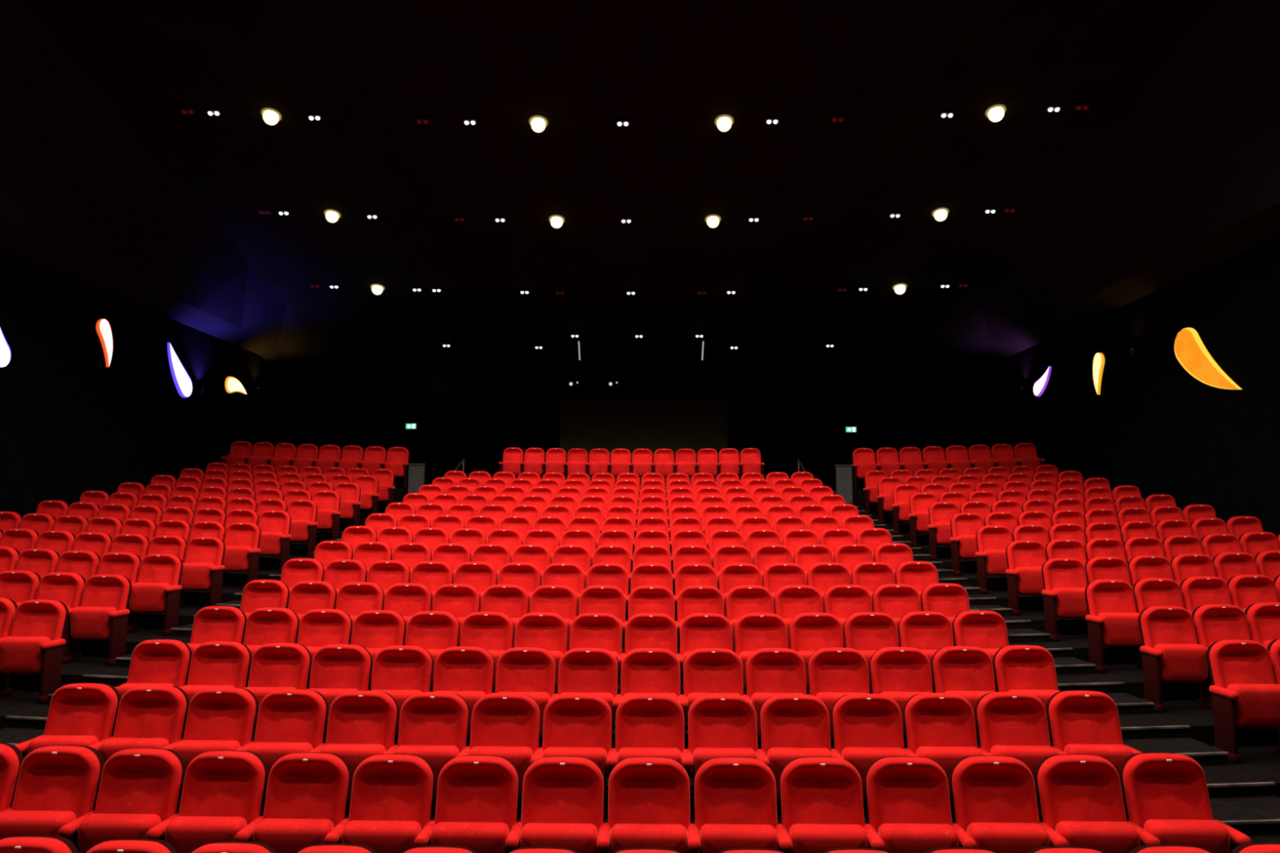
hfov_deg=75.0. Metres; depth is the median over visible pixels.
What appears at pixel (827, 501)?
seat
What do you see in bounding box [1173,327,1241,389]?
wall lamp
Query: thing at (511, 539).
seat
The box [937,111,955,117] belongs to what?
spotlight
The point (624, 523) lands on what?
seat
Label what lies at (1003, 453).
seat
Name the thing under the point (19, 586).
seat
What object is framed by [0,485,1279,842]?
floor
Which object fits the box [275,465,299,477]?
seat
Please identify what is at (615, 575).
seat
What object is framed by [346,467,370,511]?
seat
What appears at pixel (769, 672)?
seat
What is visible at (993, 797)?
seat
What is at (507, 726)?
seat
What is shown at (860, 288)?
spotlight
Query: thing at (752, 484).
seat
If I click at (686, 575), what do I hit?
seat
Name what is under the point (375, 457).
seat
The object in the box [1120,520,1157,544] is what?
seat
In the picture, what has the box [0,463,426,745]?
stairs
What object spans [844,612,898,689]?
seat
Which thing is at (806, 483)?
seat
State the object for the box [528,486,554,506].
seat
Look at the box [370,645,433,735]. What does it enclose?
seat
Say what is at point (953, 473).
seat
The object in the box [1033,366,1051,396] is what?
wall lamp
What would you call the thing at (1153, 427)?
wall
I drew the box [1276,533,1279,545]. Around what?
seat
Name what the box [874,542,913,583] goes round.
seat
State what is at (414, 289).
spotlight
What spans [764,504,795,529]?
seat
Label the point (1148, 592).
seat
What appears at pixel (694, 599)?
seat
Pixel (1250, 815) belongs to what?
stairs
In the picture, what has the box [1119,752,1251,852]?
seat
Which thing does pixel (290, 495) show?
seat
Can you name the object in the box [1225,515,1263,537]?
seat
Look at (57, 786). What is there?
seat
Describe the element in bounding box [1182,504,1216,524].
seat
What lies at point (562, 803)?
seat
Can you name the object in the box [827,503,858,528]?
seat
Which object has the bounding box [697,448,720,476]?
seat
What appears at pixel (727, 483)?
seat
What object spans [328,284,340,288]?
spotlight
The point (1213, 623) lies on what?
seat
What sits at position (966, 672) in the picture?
seat
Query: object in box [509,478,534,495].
seat
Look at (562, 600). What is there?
seat
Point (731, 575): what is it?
seat
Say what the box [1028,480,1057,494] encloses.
seat
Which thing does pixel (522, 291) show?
spotlight
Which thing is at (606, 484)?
seat
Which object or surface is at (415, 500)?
seat
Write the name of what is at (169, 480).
seat
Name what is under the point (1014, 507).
seat
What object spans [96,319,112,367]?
wall lamp
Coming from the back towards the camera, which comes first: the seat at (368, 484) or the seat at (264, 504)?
the seat at (368, 484)
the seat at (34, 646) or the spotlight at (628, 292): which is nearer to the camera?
the seat at (34, 646)
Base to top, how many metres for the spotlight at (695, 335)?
0.085 m
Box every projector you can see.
[562,380,581,393]
[602,380,620,393]
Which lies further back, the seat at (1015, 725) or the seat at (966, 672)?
the seat at (966, 672)
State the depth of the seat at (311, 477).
17.69 m
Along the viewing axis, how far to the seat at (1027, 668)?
7.30 m
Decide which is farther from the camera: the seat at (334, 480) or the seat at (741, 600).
the seat at (334, 480)
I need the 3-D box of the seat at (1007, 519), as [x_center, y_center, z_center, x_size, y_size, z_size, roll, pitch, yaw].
[5.849,1.852,13.291,0.573,0.978,0.427,0,-6,1]
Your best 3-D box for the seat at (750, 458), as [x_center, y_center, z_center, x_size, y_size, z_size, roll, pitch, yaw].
[2.835,1.024,21.040,0.573,0.978,0.427,0,-6,1]
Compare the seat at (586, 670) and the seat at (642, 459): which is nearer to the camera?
the seat at (586, 670)
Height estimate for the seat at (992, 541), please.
0.978 m
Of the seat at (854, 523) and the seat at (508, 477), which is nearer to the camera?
the seat at (854, 523)
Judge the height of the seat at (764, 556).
0.978 m
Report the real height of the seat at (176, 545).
0.978 m
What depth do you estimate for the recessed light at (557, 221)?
16.90 m
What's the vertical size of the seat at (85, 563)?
0.978 m
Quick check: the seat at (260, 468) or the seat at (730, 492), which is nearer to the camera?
the seat at (730, 492)
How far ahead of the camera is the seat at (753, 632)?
8.30 m
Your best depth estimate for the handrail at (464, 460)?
20.15 m
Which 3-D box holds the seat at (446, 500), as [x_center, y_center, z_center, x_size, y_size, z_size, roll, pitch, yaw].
[-3.591,1.723,15.351,0.573,0.978,0.427,0,-6,1]
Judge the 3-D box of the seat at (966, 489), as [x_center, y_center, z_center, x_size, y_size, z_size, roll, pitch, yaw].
[6.378,1.586,16.325,0.573,0.978,0.427,0,-6,1]
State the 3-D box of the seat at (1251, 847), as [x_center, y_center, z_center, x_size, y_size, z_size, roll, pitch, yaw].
[3.364,2.659,4.182,0.573,0.978,0.427,0,-6,1]
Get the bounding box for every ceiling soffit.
[0,0,344,374]
[928,0,1279,375]
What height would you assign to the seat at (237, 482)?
0.978 m
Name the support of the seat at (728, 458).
on the floor
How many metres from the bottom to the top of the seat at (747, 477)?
0.978 m
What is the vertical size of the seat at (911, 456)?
0.978 m
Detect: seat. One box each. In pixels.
[0,511,22,532]
[0,528,3,540]
[0,528,39,553]
[0,546,20,573]
[0,570,40,606]
[0,597,17,697]
[0,600,68,703]
[0,742,23,814]
[0,745,104,850]
[0,835,79,852]
[15,548,60,578]
[15,683,120,759]
[18,513,55,534]
[35,500,69,519]
[35,530,75,555]
[35,572,86,663]
[52,515,88,537]
[55,550,100,581]
[66,502,100,520]
[70,573,132,665]
[72,532,112,558]
[77,747,186,852]
[79,490,110,507]
[86,516,122,538]
[86,838,177,852]
[97,503,131,523]
[97,551,141,632]
[99,685,189,764]
[107,492,138,509]
[109,533,149,560]
[115,639,192,698]
[116,482,145,497]
[120,518,156,542]
[128,505,163,525]
[129,553,182,635]
[137,493,168,511]
[143,484,173,499]
[146,535,187,607]
[150,475,177,488]
[154,520,191,543]
[160,506,195,527]
[164,750,267,852]
[166,494,197,513]
[171,484,199,501]
[172,687,258,768]
[175,475,202,491]
[179,468,204,481]
[179,536,225,606]
[181,641,251,702]
[187,606,246,653]
[188,520,226,586]
[191,840,276,852]
[192,507,226,525]
[195,496,226,512]
[198,486,227,500]
[200,477,228,489]
[203,469,229,480]
[205,462,229,473]
[221,440,253,467]
[222,522,261,583]
[224,509,258,528]
[226,478,254,492]
[226,487,255,503]
[226,497,257,515]
[227,471,253,482]
[228,463,253,475]
[240,579,289,620]
[243,607,299,681]
[244,643,311,728]
[245,688,328,795]
[248,442,275,468]
[252,464,275,475]
[253,471,278,484]
[253,480,280,494]
[253,751,351,852]
[254,488,284,504]
[256,498,287,555]
[257,510,291,572]
[270,443,297,470]
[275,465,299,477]
[277,472,302,485]
[280,480,307,494]
[280,558,324,608]
[283,489,311,542]
[286,499,317,556]
[288,581,337,644]
[293,444,319,471]
[297,608,352,685]
[297,843,376,852]
[299,466,323,479]
[302,473,328,487]
[306,481,333,531]
[308,644,372,733]
[311,490,341,540]
[313,540,353,581]
[315,444,341,471]
[319,690,398,797]
[323,467,346,479]
[324,559,367,608]
[328,474,353,520]
[333,482,361,525]
[336,582,384,644]
[338,445,364,473]
[341,525,377,558]
[341,753,435,852]
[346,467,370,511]
[351,609,405,687]
[352,542,392,582]
[353,475,379,513]
[361,446,386,475]
[364,513,397,540]
[367,560,410,609]
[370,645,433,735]
[371,468,395,504]
[377,526,413,560]
[384,446,409,488]
[384,582,431,645]
[385,502,415,526]
[392,542,431,582]
[393,692,471,799]
[398,514,431,542]
[402,493,431,514]
[404,844,477,852]
[405,611,459,688]
[410,560,453,611]
[413,527,449,560]
[416,502,446,527]
[417,484,444,502]
[431,477,456,493]
[431,493,460,515]
[431,515,464,542]
[431,755,523,852]
[432,542,471,583]
[432,583,479,646]
[432,646,494,736]
[444,471,466,484]
[445,484,471,503]
[447,503,477,528]
[450,528,485,561]
[454,561,497,612]
[457,477,482,493]
[460,611,513,689]
[461,493,489,515]
[466,515,498,543]
[467,693,543,799]
[468,471,491,485]
[471,543,511,584]
[472,485,499,504]
[479,504,509,528]
[480,584,528,648]
[483,478,508,494]
[487,528,522,562]
[490,494,518,515]
[493,471,515,486]
[495,647,558,737]
[497,562,540,613]
[498,447,524,475]
[499,515,532,544]
[500,486,527,505]
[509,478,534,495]
[509,846,578,852]
[510,504,541,529]
[511,544,551,586]
[515,612,568,689]
[517,471,541,486]
[520,494,548,516]
[520,755,610,852]
[524,448,545,475]
[524,528,559,564]
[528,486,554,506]
[529,585,577,650]
[533,515,566,546]
[535,479,560,496]
[542,472,565,487]
[542,505,572,530]
[542,563,584,616]
[542,693,617,796]
[545,448,567,479]
[549,495,577,518]
[552,544,591,589]
[555,486,582,506]
[557,647,622,748]
[560,528,595,567]
[561,479,586,497]
[566,472,590,488]
[567,448,589,475]
[567,516,599,548]
[569,613,626,693]
[573,505,604,533]
[578,495,607,520]
[578,585,627,653]
[583,487,610,509]
[586,563,629,621]
[587,479,613,500]
[588,448,610,476]
[591,472,614,490]
[592,544,631,595]
[597,529,632,571]
[601,516,635,554]
[605,505,635,539]
[608,495,637,525]
[608,756,700,852]
[610,448,632,476]
[611,487,638,516]
[613,479,639,502]
[613,847,680,852]
[615,693,693,823]
[616,472,640,495]
[620,648,687,748]
[624,613,683,694]
[627,585,679,653]
[631,448,654,476]
[631,563,677,621]
[632,545,675,595]
[634,529,673,573]
[635,516,671,554]
[637,505,670,541]
[638,495,669,528]
[639,487,668,512]
[640,472,666,497]
[640,480,667,505]
[653,448,676,476]
[666,472,689,490]
[666,480,694,506]
[667,487,697,516]
[668,495,700,519]
[669,505,703,531]
[670,516,707,553]
[671,529,706,573]
[673,545,711,595]
[675,448,698,476]
[675,563,717,618]
[677,585,724,647]
[680,613,732,683]
[683,648,752,731]
[688,693,769,794]
[690,472,714,491]
[693,479,718,500]
[693,756,792,852]
[695,487,721,509]
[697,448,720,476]
[697,495,726,521]
[701,505,731,533]
[704,516,737,549]
[708,529,744,567]
[713,544,751,590]
[715,472,739,488]
[718,448,742,479]
[718,847,784,852]
[719,479,744,497]
[719,563,761,617]
[723,486,750,507]
[725,585,773,652]
[728,495,755,518]
[733,505,763,531]
[734,613,787,690]
[738,516,771,546]
[740,448,764,476]
[740,472,764,488]
[745,479,770,496]
[745,528,781,564]
[745,648,806,737]
[751,486,777,506]
[753,544,792,586]
[757,495,786,516]
[760,693,844,801]
[763,563,805,613]
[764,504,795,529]
[765,471,789,487]
[772,479,796,495]
[773,515,805,545]
[774,585,822,648]
[778,486,805,505]
[779,756,884,852]
[782,528,817,563]
[786,494,815,515]
[789,612,843,690]
[790,471,813,486]
[793,544,832,585]
[796,504,826,528]
[798,478,823,494]
[806,485,833,504]
[807,515,839,544]
[807,562,850,613]
[807,647,869,737]
[817,494,845,515]
[819,528,855,562]
[822,847,888,852]
[823,584,871,648]
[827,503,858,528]
[831,693,917,801]
[833,543,873,584]
[840,515,874,543]
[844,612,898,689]
[851,561,894,612]
[852,448,880,489]
[856,528,892,561]
[863,470,892,515]
[864,755,976,852]
[869,647,933,737]
[871,583,920,647]
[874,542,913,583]
[875,447,904,476]
[876,476,909,524]
[888,469,912,484]
[891,484,928,534]
[894,561,938,611]
[897,611,953,688]
[898,446,928,475]
[903,475,928,492]
[903,693,991,800]
[908,492,947,546]
[913,469,937,483]
[920,483,946,502]
[920,582,969,646]
[921,446,951,475]
[924,847,994,852]
[927,502,969,559]
[929,475,955,492]
[931,646,995,736]
[937,468,961,480]
[938,491,967,511]
[944,445,975,475]
[947,482,974,501]
[949,512,984,575]
[949,755,1068,852]
[952,610,1008,688]
[955,474,981,488]
[960,501,991,519]
[962,467,986,481]
[967,444,998,471]
[967,490,996,508]
[974,481,1002,497]
[974,691,1066,797]
[975,525,1013,593]
[981,473,1006,487]
[983,511,1017,533]
[986,466,1010,479]
[990,444,1022,471]
[991,500,1022,518]
[992,644,1060,730]
[996,489,1026,506]
[1001,480,1029,496]
[1005,540,1046,615]
[1006,472,1032,486]
[1010,465,1035,477]
[1012,524,1049,547]
[1013,443,1044,469]
[1017,511,1052,531]
[1022,498,1053,517]
[1025,488,1055,506]
[1026,845,1102,852]
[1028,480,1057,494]
[1031,471,1057,485]
[1034,464,1058,475]
[1034,754,1159,852]
[1041,557,1088,640]
[1044,538,1086,567]
[1045,690,1142,774]
[1048,523,1086,546]
[1050,509,1085,529]
[1053,497,1084,516]
[1054,488,1084,502]
[1056,479,1084,493]
[1057,471,1083,483]
[1082,477,1111,490]
[1083,486,1113,501]
[1083,497,1115,512]
[1084,508,1119,527]
[1084,522,1122,542]
[1084,537,1126,562]
[1084,556,1133,587]
[1084,579,1142,672]
[1111,485,1141,502]
[1114,495,1146,514]
[1116,506,1151,528]
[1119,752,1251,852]
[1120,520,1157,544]
[1123,536,1164,564]
[1127,555,1173,586]
[1128,844,1210,852]
[1132,577,1191,614]
[1137,605,1212,711]
[1144,494,1176,511]
[1149,506,1184,525]
[1155,519,1193,542]
[1162,534,1204,562]
[1169,553,1216,585]
[1179,576,1231,613]
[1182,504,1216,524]
[1190,517,1228,541]
[1191,604,1266,648]
[1200,533,1242,559]
[1206,640,1279,763]
[1212,551,1258,583]
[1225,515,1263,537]
[1226,574,1279,612]
[1230,842,1279,852]
[1238,531,1279,557]
[1244,602,1279,646]
[1254,550,1279,580]
[1266,638,1279,684]
[1273,574,1279,602]
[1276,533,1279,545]
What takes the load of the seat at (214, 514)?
on the floor
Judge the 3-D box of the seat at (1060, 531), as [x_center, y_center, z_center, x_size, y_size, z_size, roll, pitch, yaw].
[6.407,1.921,12.307,0.573,0.978,0.427,0,-6,1]
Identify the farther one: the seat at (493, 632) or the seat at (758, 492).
the seat at (758, 492)
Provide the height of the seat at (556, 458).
0.978 m
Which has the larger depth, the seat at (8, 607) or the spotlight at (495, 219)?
the spotlight at (495, 219)
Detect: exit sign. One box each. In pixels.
[405,422,417,429]
[844,426,857,432]
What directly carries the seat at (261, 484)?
on the floor
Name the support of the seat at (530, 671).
on the floor
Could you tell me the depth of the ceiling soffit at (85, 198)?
14.84 m
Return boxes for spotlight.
[177,107,196,114]
[204,109,222,115]
[257,208,272,213]
[275,209,291,215]
[306,113,323,120]
[308,283,321,287]
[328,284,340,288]
[364,213,379,218]
[410,287,422,291]
[414,117,431,124]
[430,288,442,292]
[440,343,452,346]
[452,216,466,221]
[462,118,478,124]
[493,217,506,222]
[519,289,530,293]
[533,345,543,348]
[554,290,565,294]
[569,333,580,337]
[615,120,630,126]
[619,217,632,222]
[625,290,636,294]
[634,333,644,337]
[694,333,704,337]
[696,290,707,294]
[725,289,737,293]
[728,345,738,349]
[746,216,760,222]
[764,117,780,124]
[801,215,815,220]
[824,343,835,346]
[829,115,845,122]
[835,287,848,291]
[857,286,869,290]
[887,212,902,217]
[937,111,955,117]
[938,283,951,288]
[956,282,969,287]
[982,208,997,213]
[1001,207,1017,212]
[1044,105,1062,111]
[1072,103,1091,110]
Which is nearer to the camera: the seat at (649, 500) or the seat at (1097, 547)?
the seat at (1097, 547)
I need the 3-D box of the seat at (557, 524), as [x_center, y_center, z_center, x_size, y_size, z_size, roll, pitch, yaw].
[-1.427,1.917,13.260,0.573,0.978,0.427,0,-6,1]
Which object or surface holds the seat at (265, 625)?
on the floor
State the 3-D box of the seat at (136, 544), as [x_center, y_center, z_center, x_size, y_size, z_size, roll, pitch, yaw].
[-7.133,1.978,11.538,0.573,0.978,0.427,0,-6,1]
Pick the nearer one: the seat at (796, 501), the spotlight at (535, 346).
the seat at (796, 501)
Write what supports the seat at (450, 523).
on the floor
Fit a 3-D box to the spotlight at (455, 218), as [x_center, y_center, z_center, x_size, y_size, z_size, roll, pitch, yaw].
[-3.678,-4.223,16.982,0.260,0.085,0.138,0,-6,1]
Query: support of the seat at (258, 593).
on the floor
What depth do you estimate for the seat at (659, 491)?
16.37 m
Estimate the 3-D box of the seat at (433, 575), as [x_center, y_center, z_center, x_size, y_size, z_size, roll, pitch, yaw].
[-2.580,2.161,10.278,0.573,0.978,0.427,0,-6,1]
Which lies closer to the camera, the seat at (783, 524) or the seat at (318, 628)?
the seat at (318, 628)
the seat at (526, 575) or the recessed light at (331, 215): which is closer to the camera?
the seat at (526, 575)
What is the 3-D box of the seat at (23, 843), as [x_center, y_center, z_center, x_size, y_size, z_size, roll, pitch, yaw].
[-3.235,2.661,4.266,0.573,0.978,0.427,0,-6,1]
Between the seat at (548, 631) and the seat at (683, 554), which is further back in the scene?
the seat at (683, 554)
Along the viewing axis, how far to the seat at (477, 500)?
15.45 m
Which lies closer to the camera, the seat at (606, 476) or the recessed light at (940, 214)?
the recessed light at (940, 214)
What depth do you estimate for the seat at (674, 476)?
18.38 m
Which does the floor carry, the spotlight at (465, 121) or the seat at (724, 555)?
the seat at (724, 555)
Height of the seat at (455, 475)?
0.978 m
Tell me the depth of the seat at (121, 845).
4.38 m
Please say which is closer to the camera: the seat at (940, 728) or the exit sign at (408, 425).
the seat at (940, 728)
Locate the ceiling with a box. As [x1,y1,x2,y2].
[25,0,1212,375]
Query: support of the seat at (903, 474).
on the floor
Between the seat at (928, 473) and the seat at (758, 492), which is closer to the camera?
the seat at (758, 492)
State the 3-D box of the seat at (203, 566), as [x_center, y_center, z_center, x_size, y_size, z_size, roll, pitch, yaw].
[-6.035,2.010,11.460,0.573,0.978,0.427,0,-6,1]
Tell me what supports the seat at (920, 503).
on the floor
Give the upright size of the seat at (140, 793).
0.978 m
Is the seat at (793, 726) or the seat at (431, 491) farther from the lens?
the seat at (431, 491)
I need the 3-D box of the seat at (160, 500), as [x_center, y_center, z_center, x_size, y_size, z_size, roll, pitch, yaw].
[-8.653,1.670,14.683,0.573,0.978,0.427,0,-6,1]
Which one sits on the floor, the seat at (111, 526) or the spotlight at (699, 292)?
the seat at (111, 526)
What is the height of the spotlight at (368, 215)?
0.085 m
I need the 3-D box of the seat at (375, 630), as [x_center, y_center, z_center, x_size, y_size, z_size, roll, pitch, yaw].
[-2.615,2.330,8.267,0.573,0.978,0.427,0,-6,1]
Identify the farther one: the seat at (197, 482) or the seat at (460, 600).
the seat at (197, 482)
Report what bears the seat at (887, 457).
on the floor
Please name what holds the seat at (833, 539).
on the floor
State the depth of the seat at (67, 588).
9.59 m
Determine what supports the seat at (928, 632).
on the floor
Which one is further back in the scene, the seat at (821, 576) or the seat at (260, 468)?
the seat at (260, 468)
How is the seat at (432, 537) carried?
on the floor
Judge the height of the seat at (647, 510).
0.978 m
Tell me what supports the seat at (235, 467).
on the floor
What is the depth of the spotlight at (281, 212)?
16.79 m
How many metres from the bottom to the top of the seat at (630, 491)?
0.978 m
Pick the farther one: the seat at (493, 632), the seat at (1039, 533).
the seat at (1039, 533)
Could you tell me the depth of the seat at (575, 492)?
16.40 m
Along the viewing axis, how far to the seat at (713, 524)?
13.34 m
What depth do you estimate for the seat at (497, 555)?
11.38 m
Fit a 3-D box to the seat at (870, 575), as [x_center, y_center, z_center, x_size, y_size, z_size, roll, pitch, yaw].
[2.920,2.159,10.208,0.573,0.978,0.427,0,-6,1]
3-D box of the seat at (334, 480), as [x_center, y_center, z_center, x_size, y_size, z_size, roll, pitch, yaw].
[-6.328,1.492,17.520,0.573,0.978,0.427,0,-6,1]
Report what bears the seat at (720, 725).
on the floor
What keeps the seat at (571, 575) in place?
on the floor
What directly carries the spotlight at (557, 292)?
attached to the ceiling
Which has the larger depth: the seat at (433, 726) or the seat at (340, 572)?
the seat at (340, 572)
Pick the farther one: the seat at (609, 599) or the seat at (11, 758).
the seat at (609, 599)
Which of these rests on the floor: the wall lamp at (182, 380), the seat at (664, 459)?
the seat at (664, 459)
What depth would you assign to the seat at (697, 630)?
8.30 m
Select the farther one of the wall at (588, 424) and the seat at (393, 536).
the wall at (588, 424)
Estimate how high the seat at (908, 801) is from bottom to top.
0.978 m
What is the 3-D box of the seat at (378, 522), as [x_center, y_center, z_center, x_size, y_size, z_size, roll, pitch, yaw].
[-4.202,1.882,13.366,0.626,0.978,0.427,0,-6,1]
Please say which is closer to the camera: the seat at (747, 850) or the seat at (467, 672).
the seat at (747, 850)
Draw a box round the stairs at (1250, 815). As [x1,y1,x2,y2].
[833,464,1279,835]
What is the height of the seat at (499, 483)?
0.978 m
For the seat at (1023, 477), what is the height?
0.978 m
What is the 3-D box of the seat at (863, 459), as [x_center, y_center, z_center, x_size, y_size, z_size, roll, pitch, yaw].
[5.229,0.978,19.343,0.626,0.978,0.427,0,-6,1]
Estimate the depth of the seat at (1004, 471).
18.54 m
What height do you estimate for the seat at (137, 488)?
0.978 m
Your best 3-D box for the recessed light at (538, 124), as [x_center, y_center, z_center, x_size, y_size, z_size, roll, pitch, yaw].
[-1.743,-5.172,14.293,0.330,0.256,0.330,0,-20,1]
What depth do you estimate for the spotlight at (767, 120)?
14.18 m
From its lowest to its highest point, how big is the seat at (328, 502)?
0.978 m
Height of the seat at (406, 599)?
0.978 m
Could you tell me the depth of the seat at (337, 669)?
7.37 m
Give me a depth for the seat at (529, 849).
4.36 m
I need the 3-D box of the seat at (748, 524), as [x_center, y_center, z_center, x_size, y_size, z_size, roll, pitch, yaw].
[1.872,1.916,13.218,0.573,0.978,0.427,0,-6,1]
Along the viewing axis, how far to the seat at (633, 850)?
4.36 m
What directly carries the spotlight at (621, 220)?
attached to the ceiling
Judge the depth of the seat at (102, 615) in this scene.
9.38 m
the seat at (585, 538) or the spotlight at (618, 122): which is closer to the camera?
the seat at (585, 538)
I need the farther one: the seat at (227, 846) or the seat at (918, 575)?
the seat at (918, 575)
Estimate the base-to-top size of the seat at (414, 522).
0.978 m
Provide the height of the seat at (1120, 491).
0.978 m
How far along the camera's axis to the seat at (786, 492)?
16.37 m
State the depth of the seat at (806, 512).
14.35 m
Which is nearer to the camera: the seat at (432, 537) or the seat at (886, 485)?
the seat at (432, 537)
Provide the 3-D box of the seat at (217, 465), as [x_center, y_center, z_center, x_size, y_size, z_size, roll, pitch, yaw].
[-9.608,1.292,18.798,0.626,0.978,0.427,0,-6,1]
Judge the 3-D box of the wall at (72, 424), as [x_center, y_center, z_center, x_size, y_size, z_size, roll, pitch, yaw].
[-10.672,-3.919,8.749,0.200,17.000,32.200,0,-6,1]
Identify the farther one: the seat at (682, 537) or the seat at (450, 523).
the seat at (450, 523)
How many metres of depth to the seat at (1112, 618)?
9.21 m
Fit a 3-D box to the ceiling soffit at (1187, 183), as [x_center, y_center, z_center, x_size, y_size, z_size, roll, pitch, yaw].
[8.911,-7.238,8.668,1.650,8.160,32.000,0,-6,1]
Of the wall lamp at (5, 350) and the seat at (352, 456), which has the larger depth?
the seat at (352, 456)
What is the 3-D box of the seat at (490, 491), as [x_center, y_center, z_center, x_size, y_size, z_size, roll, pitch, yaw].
[-3.024,1.647,16.332,0.573,0.978,0.427,0,-6,1]
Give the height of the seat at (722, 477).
0.978 m
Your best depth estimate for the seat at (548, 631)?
8.33 m
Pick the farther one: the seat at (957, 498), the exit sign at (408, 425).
the exit sign at (408, 425)
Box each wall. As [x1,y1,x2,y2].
[0,249,288,516]
[285,374,988,491]
[560,399,727,485]
[985,235,1279,536]
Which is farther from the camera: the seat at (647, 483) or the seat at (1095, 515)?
the seat at (647, 483)
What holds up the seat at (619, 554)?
on the floor
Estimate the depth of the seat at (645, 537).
12.34 m
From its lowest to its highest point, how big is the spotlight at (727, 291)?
0.085 m
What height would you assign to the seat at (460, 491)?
0.978 m
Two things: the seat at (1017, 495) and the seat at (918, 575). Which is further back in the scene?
the seat at (1017, 495)
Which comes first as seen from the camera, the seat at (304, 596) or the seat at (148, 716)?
the seat at (148, 716)
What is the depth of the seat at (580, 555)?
11.35 m
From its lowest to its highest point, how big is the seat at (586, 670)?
0.978 m
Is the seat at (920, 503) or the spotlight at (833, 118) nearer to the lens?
the spotlight at (833, 118)
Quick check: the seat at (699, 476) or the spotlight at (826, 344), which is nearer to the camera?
the seat at (699, 476)
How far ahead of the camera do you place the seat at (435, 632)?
8.36 m
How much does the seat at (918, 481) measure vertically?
0.978 m
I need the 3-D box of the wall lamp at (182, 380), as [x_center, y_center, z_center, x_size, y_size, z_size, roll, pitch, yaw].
[-10.374,-1.239,18.803,0.058,1.120,1.010,0,-6,1]
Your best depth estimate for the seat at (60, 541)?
11.74 m
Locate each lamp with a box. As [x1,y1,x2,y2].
[0,327,11,367]
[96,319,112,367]
[167,342,192,397]
[224,376,246,394]
[577,337,580,359]
[701,337,703,359]
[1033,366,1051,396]
[1093,352,1104,395]
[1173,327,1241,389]
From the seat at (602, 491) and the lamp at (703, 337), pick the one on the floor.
the seat at (602, 491)
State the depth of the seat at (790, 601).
9.31 m
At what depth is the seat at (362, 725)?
6.33 m
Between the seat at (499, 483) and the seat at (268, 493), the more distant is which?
the seat at (499, 483)
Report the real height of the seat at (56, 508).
0.978 m
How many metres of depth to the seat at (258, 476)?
17.78 m
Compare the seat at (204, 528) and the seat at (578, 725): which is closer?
the seat at (578, 725)
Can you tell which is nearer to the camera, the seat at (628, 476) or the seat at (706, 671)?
the seat at (706, 671)
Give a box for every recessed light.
[261,107,281,125]
[324,208,341,222]
[370,284,384,294]
[528,115,547,133]
[548,214,564,228]
[704,214,720,227]
[714,114,733,132]
[892,283,906,294]
[931,207,949,221]
[985,104,1006,122]
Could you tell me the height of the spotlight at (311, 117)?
0.085 m
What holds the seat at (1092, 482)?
on the floor
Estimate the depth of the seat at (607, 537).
12.35 m
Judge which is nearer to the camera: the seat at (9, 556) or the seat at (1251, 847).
the seat at (1251, 847)
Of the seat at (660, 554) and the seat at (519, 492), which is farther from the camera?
the seat at (519, 492)
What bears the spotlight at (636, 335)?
attached to the ceiling
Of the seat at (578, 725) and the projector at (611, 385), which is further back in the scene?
the projector at (611, 385)
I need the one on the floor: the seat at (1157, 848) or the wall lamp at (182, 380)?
the seat at (1157, 848)
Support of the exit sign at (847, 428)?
attached to the wall at (788, 419)
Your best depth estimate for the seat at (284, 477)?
17.73 m
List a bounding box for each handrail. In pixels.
[453,457,466,471]
[796,458,806,471]
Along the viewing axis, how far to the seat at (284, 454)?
19.82 m
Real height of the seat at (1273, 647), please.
0.978 m
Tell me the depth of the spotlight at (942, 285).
19.30 m
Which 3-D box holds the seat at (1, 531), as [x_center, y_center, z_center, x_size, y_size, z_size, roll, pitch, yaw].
[-9.330,1.899,11.723,0.573,0.978,0.427,0,-6,1]
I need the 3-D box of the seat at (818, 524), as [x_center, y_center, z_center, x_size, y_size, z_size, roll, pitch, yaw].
[2.973,1.905,13.225,0.573,0.978,0.427,0,-6,1]
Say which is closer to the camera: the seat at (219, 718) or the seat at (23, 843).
the seat at (23, 843)
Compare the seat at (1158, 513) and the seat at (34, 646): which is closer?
the seat at (34, 646)
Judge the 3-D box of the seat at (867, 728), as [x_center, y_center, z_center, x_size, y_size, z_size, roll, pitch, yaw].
[1.749,2.508,6.179,0.573,0.978,0.427,0,-6,1]
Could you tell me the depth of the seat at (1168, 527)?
12.51 m
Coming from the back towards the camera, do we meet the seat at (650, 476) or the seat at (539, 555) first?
the seat at (650, 476)
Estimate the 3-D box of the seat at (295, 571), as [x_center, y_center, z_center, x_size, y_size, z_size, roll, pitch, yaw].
[-4.255,2.136,10.350,0.626,0.978,0.427,0,-6,1]
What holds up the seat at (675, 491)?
on the floor
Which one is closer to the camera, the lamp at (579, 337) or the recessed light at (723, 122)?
the recessed light at (723, 122)
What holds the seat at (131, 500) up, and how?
on the floor
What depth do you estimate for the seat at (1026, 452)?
19.60 m
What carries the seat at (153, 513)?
on the floor
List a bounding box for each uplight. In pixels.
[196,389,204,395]
[253,387,260,392]
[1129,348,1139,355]
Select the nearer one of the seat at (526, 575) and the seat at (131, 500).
the seat at (526, 575)
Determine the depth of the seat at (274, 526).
13.45 m
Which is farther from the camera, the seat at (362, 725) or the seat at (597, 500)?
the seat at (597, 500)
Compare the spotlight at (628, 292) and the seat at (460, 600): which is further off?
the spotlight at (628, 292)

